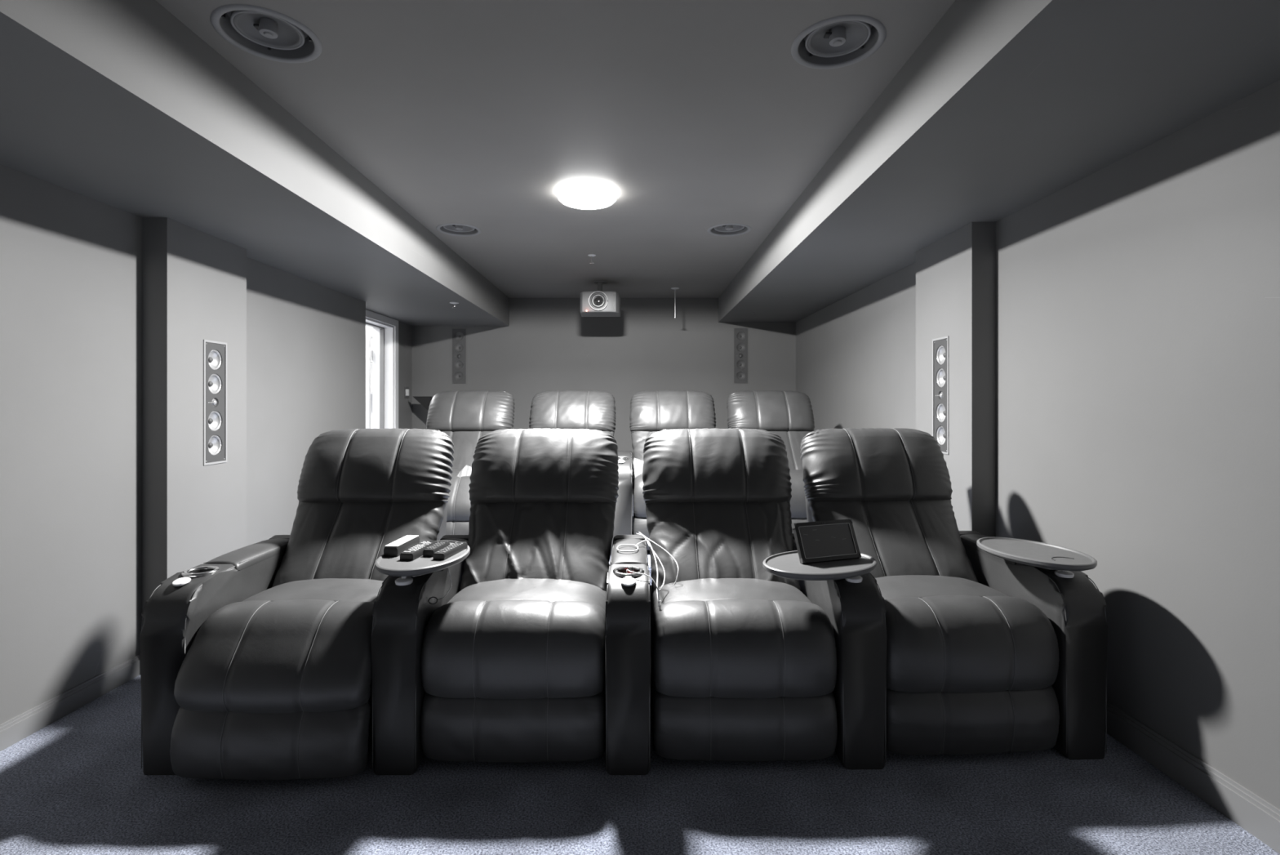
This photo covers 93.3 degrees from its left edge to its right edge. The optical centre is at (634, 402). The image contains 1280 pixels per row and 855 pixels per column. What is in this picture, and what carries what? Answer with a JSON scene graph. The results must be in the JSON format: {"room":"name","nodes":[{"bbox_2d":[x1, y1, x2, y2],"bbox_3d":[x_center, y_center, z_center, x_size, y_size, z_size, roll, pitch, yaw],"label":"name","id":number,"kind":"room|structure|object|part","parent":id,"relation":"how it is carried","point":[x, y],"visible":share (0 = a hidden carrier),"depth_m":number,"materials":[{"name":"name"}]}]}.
{"room":"home theater","nodes":[
{"label":"home theater","id":0,"kind":"room"},
{"bbox_2d":[0,164,365,724],"bbox_3d":[-2.295,0.178,1.590,0.250,2.013,6.580,0,0,0],"label":"wall","id":1,"kind":"structure","parent":0,"point":[71,261],"depth_m":2.40,"materials":[{"name":"paint"}]},
{"bbox_2d":[0,653,140,751],"bbox_3d":[-2.108,1.036,1.640,0.124,0.298,6.480,0,0,0],"label":"baseboard","id":2,"kind":"structure","parent":1,"relation":"attached to","point":[25,724],"depth_m":2.29,"materials":[{"name":"grey paint"}]},
{"bbox_2d":[142,217,246,622],"bbox_3d":[-2.140,0.178,2.938,0.160,2.013,0.545,0,0,0],"label":"pillar","id":3,"kind":"structure","parent":0,"point":[194,281],"depth_m":2.77,"materials":[{"name":"paint"}]},
{"bbox_2d":[203,339,226,465],"bbox_3d":[-2.080,-0.003,2.965,0.050,0.602,0.162,0,0,0],"label":"wall speaker","id":4,"kind":"object","parent":3,"relation":"attached to","point":[215,353],"visible":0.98,"depth_m":2.96,"materials":[{"name":"grey metal"}]},
{"bbox_2d":[0,0,509,325],"bbox_3d":[-1.940,-1.042,2.400,1.230,0.447,8.200,0,0,0],"label":"ceiling","id":5,"kind":"structure","parent":0,"point":[121,104],"depth_m":2.10,"materials":[{"name":"paint"}]},
{"bbox_2d":[449,302,458,307],"bbox_3d":[-1.466,-0.797,4.920,0.074,0.041,0.074,0,0,0],"label":"sprinkler","id":6,"kind":"object","parent":5,"relation":"attached to","point":[454,303],"visible":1,"depth_m":4.91,"materials":[{"name":"grey metal"}]},
{"bbox_2d":[365,325,372,428],"bbox_3d":[-3.478,-0.065,7.150,1.845,2.500,0.100,0,0,0],"label":"wall","id":7,"kind":"structure","parent":0,"point":[366,326],"depth_m":7.10,"materials":[{"name":"white paint"}]},
{"bbox_2d":[398,320,412,428],"bbox_3d":[-2.455,0.178,5.640,0.200,2.013,1.520,0,0,0],"label":"wall","id":8,"kind":"structure","parent":0,"point":[405,331],"depth_m":6.21,"materials":[{"name":"paint"}]},
{"bbox_2d":[365,316,393,428],"bbox_3d":[-2.865,0.209,5.460,1.019,1.951,0.961,0,0,0],"label":"door","id":9,"kind":"structure","parent":8,"relation":"in","point":[381,355],"depth_m":5.90,"materials":[{"name":"white paint"}]},
{"bbox_2d":[365,309,398,428],"bbox_3d":[-2.346,0.184,5.455,0.019,2.002,1.074,0,0,0],"label":"trim","id":10,"kind":"structure","parent":8,"relation":"attached to","point":[370,314],"depth_m":5.92,"materials":[{"name":"white paint"}]},
{"bbox_2d":[404,386,408,398],"bbox_3d":[-2.349,-0.110,6.250,0.011,0.116,0.116,0,0,0],"label":"light switch","id":11,"kind":"object","parent":8,"relation":"attached to","point":[406,388],"visible":1,"depth_m":6.23,"materials":[{"name":"grey plastic"}]},
{"bbox_2d":[155,0,955,297],"bbox_3d":[-0.218,-1.190,2.400,2.314,0.150,8.200,0,0,0],"label":"ceiling","id":12,"kind":"structure","parent":0,"point":[698,115],"depth_m":2.31,"materials":[{"name":"paint"}]},
{"bbox_2d":[209,4,322,62],"bbox_3d":[-1.110,-1.137,1.834,0.290,0.055,0.290,0,0,0],"label":"ceiling speaker","id":13,"kind":"object","parent":12,"relation":"attached to","point":[261,32],"visible":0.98,"depth_m":1.85,"materials":[{"name":"grey plastic"}]},
{"bbox_2d":[435,223,481,235],"bbox_3d":[-1.128,-1.137,3.890,0.280,0.055,0.280,0,0,0],"label":"ceiling speaker","id":14,"kind":"object","parent":12,"relation":"attached to","point":[455,229],"visible":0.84,"depth_m":3.94,"materials":[{"name":"grey"}]},
{"bbox_2d":[557,182,617,209],"bbox_3d":[-0.250,-1.086,3.200,0.314,0.058,0.314,0,0,0],"label":"ceiling lamp","id":15,"kind":"object","parent":12,"relation":"attached to","point":[588,196],"visible":1,"depth_m":3.12,"materials":[{"name":"white glass"}]},
{"bbox_2d":[587,253,595,263],"bbox_3d":[-0.320,-1.083,4.550,0.059,0.063,0.059,0,0,0],"label":"sprinkler","id":16,"kind":"object","parent":12,"relation":"attached to","point":[588,255],"visible":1,"depth_m":4.54,"materials":[{"name":"grey metal"}]},
{"bbox_2d":[580,280,620,316],"bbox_3d":[-0.315,-0.963,5.527,0.370,0.302,0.345,0,0,0],"label":"projector","id":17,"kind":"object","parent":12,"relation":"hanging from","point":[599,303],"visible":1,"depth_m":5.39,"materials":[{"name":"grey plastic"}]},
{"bbox_3d":[-0.320,-0.908,5.362,0.092,0.092,0.012,0,0,0],"label":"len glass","id":18,"kind":"part","parent":17,"relation":"part of","materials":[{"name":"grey glass"}]},
{"bbox_2d":[671,287,679,318],"bbox_3d":[0.395,-0.967,5.860,0.081,0.296,0.081,0,0,0],"label":"sprinkler","id":19,"kind":"object","parent":12,"relation":"hanging from","point":[674,288],"visible":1,"depth_m":5.86,"materials":[{"name":"grey metal"}]},
{"bbox_3d":[0.395,-0.967,5.860,0.020,0.281,0.020,0,0,0],"label":"stem","id":20,"kind":"part","parent":19,"relation":"part of","materials":[{"name":"silver metal"}]},
{"bbox_2d":[706,223,751,235],"bbox_3d":[0.610,-1.137,3.890,0.280,0.055,0.280,0,0,0],"label":"ceiling speaker","id":21,"kind":"object","parent":12,"relation":"attached to","point":[723,229],"visible":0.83,"depth_m":3.94,"materials":[{"name":"grey"}]},
{"bbox_2d":[791,14,886,69],"bbox_3d":[0.630,-1.137,1.875,0.280,0.055,0.280,0,0,0],"label":"ceiling speaker","id":22,"kind":"object","parent":12,"relation":"attached to","point":[842,41],"visible":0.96,"depth_m":1.89,"materials":[{"name":"grey plastic"}]},
{"bbox_2d":[412,297,795,494],"bbox_3d":[-0.347,0.030,6.475,4.415,2.310,0.150,0,0,0],"label":"wall","id":23,"kind":"structure","parent":0,"point":[547,344],"depth_m":6.40,"materials":[{"name":"paint"}]},
{"bbox_2d":[451,327,466,384],"bbox_3d":[-1.854,-0.498,6.420,0.155,0.596,0.050,0,0,0],"label":"wall speaker","id":24,"kind":"object","parent":23,"relation":"attached to","point":[459,335],"visible":1,"depth_m":6.39,"materials":[{"name":"paint"}]},
{"bbox_2d":[733,327,748,384],"bbox_3d":[1.126,-0.498,6.420,0.155,0.596,0.050,0,0,0],"label":"wall speaker","id":25,"kind":"object","parent":23,"relation":"attached to","point":[740,335],"visible":1,"depth_m":6.39,"materials":[{"name":"grey"}]},
{"bbox_2d":[608,494,652,585],"bbox_3d":[-0.230,1.078,5.010,3.878,0.212,2.779,0,0,0],"label":"floor","id":26,"kind":"structure","parent":0,"point":[648,551],"depth_m":3.78,"materials":[{"name":"blue carpet"}]},
{"bbox_2d":[413,395,433,410],"bbox_3d":[-1.850,0.452,6.190,0.800,1.040,0.320,0,0,0],"label":"angled panel","id":27,"kind":"object","parent":26,"relation":"on","point":[424,401],"visible":0.02,"depth_m":6.13,"materials":[{"name":"black fabric"}]},
{"bbox_2d":[426,390,515,534],"bbox_3d":[-1.243,0.436,4.284,0.654,1.071,1.062,0,0,0],"label":"seat","id":28,"kind":"object","parent":26,"relation":"on","point":[464,416],"visible":0.28,"depth_m":4.48,"materials":[{"name":"black leather"}]},
{"bbox_3d":[-1.244,0.835,3.820,0.598,0.220,0.132,0,0,0],"label":"panel","id":29,"kind":"part","parent":28,"relation":"part of","materials":[{"name":"black leather"}]},
{"bbox_2d":[456,464,471,477],"bbox_3d":[-1.042,0.500,3.943,0.214,0.180,0.120,0,0,12],"label":"magazine","id":30,"kind":"object","parent":28,"relation":"on","point":[466,470],"visible":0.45,"depth_m":3.96,"materials":[{"name":"paper"}]},
{"bbox_3d":[-1.244,0.394,4.416,0.634,0.477,0.394,0,0,0],"label":"backrest","id":31,"kind":"part","parent":28,"relation":"part of","materials":[{"name":"black leather"}]},
{"bbox_2d":[528,390,615,436],"bbox_3d":[-0.468,0.436,4.325,0.654,1.071,0.980,0,0,0],"label":"seat","id":32,"kind":"object","parent":26,"relation":"on","point":[563,409],"visible":0.16,"depth_m":4.52,"materials":[{"name":"black leather"}]},
{"bbox_3d":[-0.468,0.396,4.411,0.633,0.483,0.404,0,0,0],"label":"backrest","id":33,"kind":"part","parent":32,"relation":"part of","materials":[{"name":"black leather"}]},
{"bbox_2d":[610,450,632,554],"bbox_3d":[-0.086,0.663,4.250,0.145,0.619,0.800,0,0,0],"label":"armrest","id":34,"kind":"object","parent":26,"relation":"on","point":[623,522],"visible":0.66,"depth_m":3.85,"materials":[{"name":"black leather"}]},
{"bbox_3d":[-0.086,0.385,4.305,0.142,0.063,0.400,0,0,0],"label":"console lid","id":35,"kind":"part","parent":34,"relation":"part of","materials":[{"name":"black leather"}]},
{"bbox_2d":[629,390,715,550],"bbox_3d":[0.291,0.436,4.325,0.654,1.071,0.980,0,0,0],"label":"seat","id":36,"kind":"object","parent":26,"relation":"on","point":[652,411],"visible":0.32,"depth_m":4.50,"materials":[{"name":"black leather"}]},
{"bbox_2d":[632,457,643,493],"bbox_3d":[0.073,0.514,4.176,0.212,0.252,0.204,0,0,14],"label":"throw blanket","id":37,"kind":"object","parent":36,"relation":"on","point":[637,464],"visible":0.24,"depth_m":4.21,"materials":[{"name":"fabric"}]},
{"bbox_3d":[0.291,0.837,3.903,0.598,0.218,0.125,0,0,0],"label":"panel","id":38,"kind":"part","parent":36,"relation":"part of","materials":[{"name":"black leather"}]},
{"bbox_3d":[0.291,0.396,4.412,0.634,0.482,0.400,0,0,0],"label":"backrest","id":39,"kind":"part","parent":36,"relation":"part of","materials":[{"name":"black leather"}]},
{"bbox_2d":[726,390,814,533],"bbox_3d":[1.033,0.437,4.325,0.653,1.071,0.980,0,0,0],"label":"seat","id":40,"kind":"object","parent":26,"relation":"on","point":[788,414],"visible":0.35,"depth_m":4.49,"materials":[{"name":"black leather"}]},
{"bbox_3d":[1.033,0.394,4.417,0.637,0.477,0.393,0,0,0],"label":"backrest","id":41,"kind":"part","parent":40,"relation":"part of","materials":[{"name":"black leather"}]},
{"bbox_2d":[789,469,803,473],"bbox_3d":[1.034,0.547,4.197,0.597,0.181,0.425,0,0,0],"label":"seat cushion","id":42,"kind":"object","parent":40,"relation":"on","point":[792,471],"depth_m":4.06,"materials":[{"name":"black leather"}]},
{"bbox_3d":[1.034,0.837,3.903,0.599,0.218,0.125,0,0,0],"label":"panel","id":43,"kind":"part","parent":40,"relation":"part of","materials":[{"name":"black leather"}]},
{"bbox_2d":[0,675,1279,854],"bbox_3d":[-1.270,1.235,2.750,6.260,0.100,8.900,0,0,0],"label":"floor","id":44,"kind":"structure","parent":0,"point":[77,784],"depth_m":1.77,"materials":[{"name":"blue carpet"}]},
{"bbox_2d":[139,534,289,774],"bbox_3d":[-1.503,0.876,2.325,0.145,0.619,0.800,0,0,0],"label":"armrest","id":45,"kind":"object","parent":44,"relation":"on","point":[174,615],"visible":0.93,"depth_m":1.94,"materials":[{"name":"black leather"}]},
{"bbox_2d":[187,568,213,573],"bbox_3d":[-1.503,0.610,2.097,0.076,0.049,0.076,0,0,0],"label":"cup holder","id":46,"kind":"object","parent":45,"relation":"on","point":[189,571],"depth_m":2.11,"materials":[{"name":"metal"}]},
{"bbox_3d":[-1.503,0.598,2.380,0.142,0.063,0.400,0,0,0],"label":"console lid","id":47,"kind":"part","parent":45,"relation":"part of","materials":[{"name":"black leather"}]},
{"bbox_2d":[169,427,453,780],"bbox_3d":[-1.137,0.649,2.359,0.654,1.071,1.062,0,0,0],"label":"seat","id":48,"kind":"object","parent":44,"relation":"on","point":[276,682],"visible":0.91,"depth_m":1.94,"materials":[{"name":"black leather"}]},
{"bbox_3d":[-1.138,1.048,1.895,0.598,0.220,0.132,0,0,0],"label":"panel","id":49,"kind":"part","parent":48,"relation":"part of","materials":[{"name":"black leather"}]},
{"bbox_2d":[241,577,383,602],"bbox_3d":[-1.138,0.760,2.272,0.598,0.182,0.425,0,0,0],"label":"seat cushion","id":50,"kind":"object","parent":48,"relation":"on","point":[282,589],"depth_m":2.17,"materials":[{"name":"black leather"}]},
{"bbox_3d":[-1.250,0.271,2.651,0.003,0.307,0.197,0,0,0],"label":"seam cord","id":51,"kind":"part","parent":48,"relation":"part of","materials":[{"name":"black leather"}]},
{"bbox_3d":[-1.138,0.607,2.491,0.634,0.477,0.394,0,0,0],"label":"backrest","id":52,"kind":"part","parent":48,"relation":"part of","materials":[{"name":"black leather"}]},
{"bbox_3d":[-1.138,0.982,2.325,0.598,0.383,0.600,0,0,0],"label":"frame","id":53,"kind":"part","parent":48,"relation":"part of","materials":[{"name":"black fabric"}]},
{"bbox_3d":[-1.026,0.271,2.650,0.003,0.307,0.196,0,0,0],"label":"seam cord","id":54,"kind":"part","parent":48,"relation":"part of","materials":[{"name":"black leather"}]},
{"bbox_2d":[371,534,468,774],"bbox_3d":[-0.766,0.876,2.325,0.145,0.619,0.800,0,0,0],"label":"armrest","id":55,"kind":"object","parent":44,"relation":"on","point":[401,614],"visible":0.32,"depth_m":1.93,"materials":[{"name":"black leather"}]},
{"bbox_2d":[374,540,470,585],"bbox_3d":[-0.730,0.562,2.105,0.288,0.075,0.410,0,0,0],"label":"tray table","id":56,"kind":"object","parent":55,"relation":"attached to","point":[393,566],"visible":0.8,"depth_m":1.99,"materials":[{"name":"grey plastic"}]},
{"bbox_2d":[383,534,419,556],"bbox_3d":[-0.835,0.512,2.176,0.050,0.035,0.182,0,0,4],"label":"remote control","id":57,"kind":"object","parent":56,"relation":"on","point":[394,548],"visible":0.98,"depth_m":2.13,"materials":[{"name":"grey plastic"}]},
{"bbox_3d":[-0.835,0.495,2.176,0.046,0.002,0.170,0,0,4],"label":"plate","id":58,"kind":"part","parent":57,"relation":"part of","materials":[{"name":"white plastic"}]},
{"bbox_2d":[400,540,436,559],"bbox_3d":[-0.757,0.517,2.131,0.048,0.026,0.192,0,0,6],"label":"remote control","id":59,"kind":"object","parent":56,"relation":"on","point":[414,553],"visible":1,"depth_m":2.08,"materials":[{"name":"grey plastic"}]},
{"bbox_2d":[422,541,449,556],"bbox_3d":[-0.703,0.517,2.151,0.040,0.026,0.132,0,0,8],"label":"remote control","id":60,"kind":"object","parent":56,"relation":"on","point":[430,550],"visible":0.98,"depth_m":2.12,"materials":[{"name":"grey plastic"}]},
{"bbox_2d":[434,567,451,599],"bbox_3d":[-0.659,0.614,2.117,0.054,0.125,0.087,0,0,0],"label":"cord","id":61,"kind":"object","parent":56,"relation":"hanging from","point":[448,567],"visible":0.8,"depth_m":2.09,"materials":[{"name":"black plastic"}]},
{"bbox_2d":[432,541,467,559],"bbox_3d":[-0.646,0.518,2.129,0.042,0.024,0.177,0,0,10],"label":"remote control","id":62,"kind":"object","parent":56,"relation":"on","point":[452,549],"visible":1,"depth_m":2.10,"materials":[{"name":"grey plastic"}]},
{"bbox_2d":[428,596,437,604],"bbox_3d":[-0.676,0.663,2.030,0.032,0.024,0.012,0,0,0],"label":"loop","id":63,"kind":"object","parent":55,"relation":"attached to","point":[431,597],"visible":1,"depth_m":2.03,"materials":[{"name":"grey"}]},
{"bbox_3d":[-0.766,0.598,2.380,0.142,0.063,0.400,0,0,0],"label":"console lid","id":64,"kind":"part","parent":55,"relation":"part of","materials":[{"name":"black leather"}]},
{"bbox_2d":[420,427,618,763],"bbox_3d":[-0.395,0.649,2.400,0.654,1.071,0.980,0,0,0],"label":"seat","id":65,"kind":"object","parent":44,"relation":"on","point":[513,664],"visible":0.99,"depth_m":2.00,"materials":[{"name":"black leather"}]},
{"bbox_3d":[-0.395,1.050,1.977,0.598,0.218,0.126,0,0,0],"label":"panel","id":66,"kind":"part","parent":65,"relation":"part of","materials":[{"name":"black leather"}]},
{"bbox_3d":[-0.507,0.271,2.652,0.003,0.305,0.199,0,0,0],"label":"seam cord","id":67,"kind":"part","parent":65,"relation":"part of","materials":[{"name":"black leather"}]},
{"bbox_2d":[447,577,606,634],"bbox_3d":[-0.395,0.760,2.272,0.598,0.181,0.425,0,0,0],"label":"seat cushion","id":68,"kind":"object","parent":65,"relation":"on","point":[588,592],"depth_m":2.18,"materials":[{"name":"black leather"}]},
{"bbox_3d":[-0.395,0.609,2.486,0.633,0.483,0.404,0,0,0],"label":"backrest","id":69,"kind":"part","parent":65,"relation":"part of","materials":[{"name":"black leather"}]},
{"bbox_3d":[-0.283,0.271,2.651,0.003,0.306,0.198,0,0,0],"label":"seam cord","id":70,"kind":"part","parent":65,"relation":"part of","materials":[{"name":"black leather"}]},
{"bbox_3d":[-0.395,0.982,2.325,0.598,0.383,0.600,0,0,0],"label":"frame","id":71,"kind":"part","parent":65,"relation":"part of","materials":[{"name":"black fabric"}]},
{"bbox_2d":[605,534,650,774],"bbox_3d":[-0.020,0.876,2.325,0.145,0.619,0.800,0,0,0],"label":"armrest","id":72,"kind":"object","parent":44,"relation":"on","point":[628,599],"visible":0.93,"depth_m":1.93,"materials":[{"name":"black leather"}]},
{"bbox_2d":[617,568,639,573],"bbox_3d":[-0.020,0.610,2.097,0.076,0.049,0.076,0,0,0],"label":"cup holder","id":73,"kind":"object","parent":72,"relation":"on","point":[620,571],"depth_m":2.13,"materials":[{"name":"metal"}]},
{"bbox_3d":[-0.020,0.598,2.380,0.142,0.063,0.400,0,0,0],"label":"console lid","id":74,"kind":"part","parent":72,"relation":"part of","materials":[{"name":"black leather"}]},
{"bbox_2d":[627,566,633,573],"bbox_3d":[-0.012,0.600,2.090,0.020,0.066,0.012,0,0,0],"label":"lighter","id":75,"kind":"object","parent":72,"relation":"in","point":[630,568],"visible":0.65,"depth_m":2.08,"materials":[{"name":"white plastic"}]},
{"bbox_2d":[616,539,660,602],"bbox_3d":[0.015,0.616,2.246,0.141,0.127,0.403,0,0,-8],"label":"charging cable","id":76,"kind":"object","parent":72,"relation":"on","point":[636,545],"visible":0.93,"depth_m":2.29,"materials":[{"name":"white plastic"}]},
{"bbox_2d":[626,568,659,606],"bbox_3d":[0.022,0.624,2.045,0.150,0.107,0.034,0,0,42],"label":"charging cable","id":77,"kind":"object","parent":72,"relation":"on","point":[627,569],"visible":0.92,"depth_m":2.02,"materials":[{"name":"white plastic"}]},
{"bbox_2d":[636,533,665,591],"bbox_3d":[0.071,0.608,2.350,0.048,0.133,0.361,0,0,-13],"label":"charging cable","id":78,"kind":"object","parent":72,"relation":"on","point":[637,533],"visible":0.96,"depth_m":2.31,"materials":[{"name":"white plastic"}]},
{"bbox_2d":[642,427,837,761],"bbox_3d":[0.362,0.649,2.405,0.654,1.071,0.980,0,0,0],"label":"seat","id":79,"kind":"object","parent":44,"relation":"on","point":[744,664],"visible":0.99,"depth_m":2.00,"materials":[{"name":"black leather"}]},
{"bbox_3d":[0.362,0.982,2.330,0.598,0.383,0.600,0,0,0],"label":"frame","id":80,"kind":"part","parent":79,"relation":"part of","materials":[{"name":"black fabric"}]},
{"bbox_2d":[638,531,678,584],"bbox_3d":[0.096,0.613,2.413,0.038,0.140,0.315,0,0,-27],"label":"charging cable","id":81,"kind":"object","parent":79,"relation":"on","point":[638,531],"visible":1,"depth_m":2.37,"materials":[{"name":"white plastic"}]},
{"bbox_3d":[0.250,0.272,2.657,0.003,0.305,0.199,0,0,0],"label":"seam cord","id":82,"kind":"part","parent":79,"relation":"part of","materials":[{"name":"black leather"}]},
{"bbox_3d":[0.362,0.609,2.492,0.634,0.482,0.400,0,0,0],"label":"backrest","id":83,"kind":"part","parent":79,"relation":"part of","materials":[{"name":"black leather"}]},
{"bbox_2d":[650,577,812,633],"bbox_3d":[0.362,0.760,2.277,0.598,0.181,0.425,0,0,0],"label":"seat cushion","id":84,"kind":"object","parent":79,"relation":"on","point":[708,591],"depth_m":2.18,"materials":[{"name":"black leather"}]},
{"bbox_3d":[0.474,0.271,2.656,0.003,0.307,0.196,0,0,0],"label":"seam cord","id":85,"kind":"part","parent":79,"relation":"part of","materials":[{"name":"black leather"}]},
{"bbox_3d":[0.362,1.050,1.983,0.598,0.218,0.125,0,0,0],"label":"panel","id":86,"kind":"part","parent":79,"relation":"part of","materials":[{"name":"black leather"}]},
{"bbox_2d":[791,533,887,768],"bbox_3d":[0.745,0.876,2.355,0.145,0.619,0.800,0,0,0],"label":"armrest","id":87,"kind":"object","parent":44,"relation":"on","point":[855,611],"visible":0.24,"depth_m":1.96,"materials":[{"name":"black leather"}]},
{"bbox_3d":[0.745,0.598,2.410,0.142,0.063,0.400,0,0,0],"label":"console lid","id":88,"kind":"part","parent":87,"relation":"part of","materials":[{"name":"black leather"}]},
{"bbox_2d":[763,550,876,582],"bbox_3d":[0.618,0.562,2.014,0.392,0.075,0.312,0,0,0],"label":"tray table","id":89,"kind":"object","parent":87,"relation":"attached to","point":[788,565],"visible":0.88,"depth_m":1.95,"materials":[{"name":"grey plastic"}]},
{"bbox_2d":[791,518,861,563],"bbox_3d":[0.653,0.475,2.055,0.234,0.143,0.068,0,0,-19],"label":"tablet","id":90,"kind":"object","parent":89,"relation":"on","point":[831,540],"visible":0.98,"depth_m":2.05,"materials":[{"name":"grey plastic"}]},
{"bbox_2d":[800,427,1059,755],"bbox_3d":[1.097,0.650,2.444,0.653,1.071,0.980,0,0,-3],"label":"seat","id":91,"kind":"object","parent":44,"relation":"on","point":[972,667],"visible":0.86,"depth_m":2.02,"materials":[{"name":"black leather"}]},
{"bbox_3d":[0.972,0.271,2.689,0.003,0.307,0.197,0,0,-3],"label":"seam cord","id":92,"kind":"part","parent":91,"relation":"part of","materials":[{"name":"black leather"}]},
{"bbox_3d":[1.091,0.607,2.536,0.637,0.477,0.393,0,0,-3],"label":"backrest","id":93,"kind":"part","parent":91,"relation":"part of","materials":[{"name":"black leather"}]},
{"bbox_3d":[1.196,0.271,2.700,0.003,0.306,0.199,0,0,-3],"label":"seam cord","id":94,"kind":"part","parent":91,"relation":"part of","materials":[{"name":"black leather"}]},
{"bbox_2d":[875,574,1008,599],"bbox_3d":[1.104,0.760,2.317,0.597,0.181,0.425,0,0,-3],"label":"seat cushion","id":95,"kind":"object","parent":91,"relation":"on","point":[891,586],"depth_m":2.21,"materials":[{"name":"black leather"}]},
{"bbox_3d":[1.119,1.050,2.022,0.599,0.218,0.125,0,0,-3],"label":"panel","id":96,"kind":"part","parent":91,"relation":"part of","materials":[{"name":"black leather"}]},
{"bbox_2d":[959,530,1107,759],"bbox_3d":[1.488,0.876,2.410,0.145,0.619,0.800,0,0,-3],"label":"armrest","id":97,"kind":"object","parent":44,"relation":"on","point":[1075,609],"visible":0.48,"depth_m":2.01,"materials":[{"name":"black leather"}]},
{"bbox_3d":[1.485,0.598,2.465,0.142,0.063,0.400,0,0,-2],"label":"console lid","id":98,"kind":"part","parent":97,"relation":"part of","materials":[{"name":"black leather"}]},
{"bbox_2d":[976,537,1097,577],"bbox_3d":[1.427,0.562,2.165,0.295,0.075,0.406,0,0,0],"label":"tray table","id":99,"kind":"object","parent":97,"relation":"on","point":[1061,559],"visible":1,"depth_m":2.11,"materials":[{"name":"grey plastic"}]},
{"bbox_2d":[915,222,995,537],"bbox_3d":[1.679,0.159,3.145,0.163,2.052,0.570,0,0,0],"label":"wall","id":100,"kind":"structure","parent":0,"point":[956,273],"depth_m":2.92,"materials":[{"name":"paint"}]},
{"bbox_2d":[932,335,949,454],"bbox_3d":[1.617,-0.040,3.143,0.050,0.601,0.167,0,0,0],"label":"wall speaker","id":101,"kind":"object","parent":100,"relation":"attached to","point":[940,346],"visible":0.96,"depth_m":3.13,"materials":[{"name":"grey"}]},
{"bbox_2d":[718,0,1279,321],"bbox_3d":[1.375,-1.061,2.400,0.971,0.408,8.200,0,0,0],"label":"ceiling","id":102,"kind":"structure","parent":0,"point":[1003,106],"depth_m":1.88,"materials":[{"name":"paint"}]},
{"bbox_2d":[795,80,1279,808],"bbox_3d":[1.785,0.159,2.400,0.150,2.052,8.200,0,0,0],"label":"wall","id":103,"kind":"structure","parent":0,"point":[1138,299],"depth_m":1.98,"materials":[{"name":"paint"}]},
{"bbox_2d":[1106,701,1279,853],"bbox_3d":[1.647,1.024,2.400,0.127,0.321,8.000,0,0,0],"label":"baseboard","id":104,"kind":"structure","parent":103,"relation":"attached to","point":[1251,812],"depth_m":1.82,"materials":[{"name":"grey paint"}]}
]}

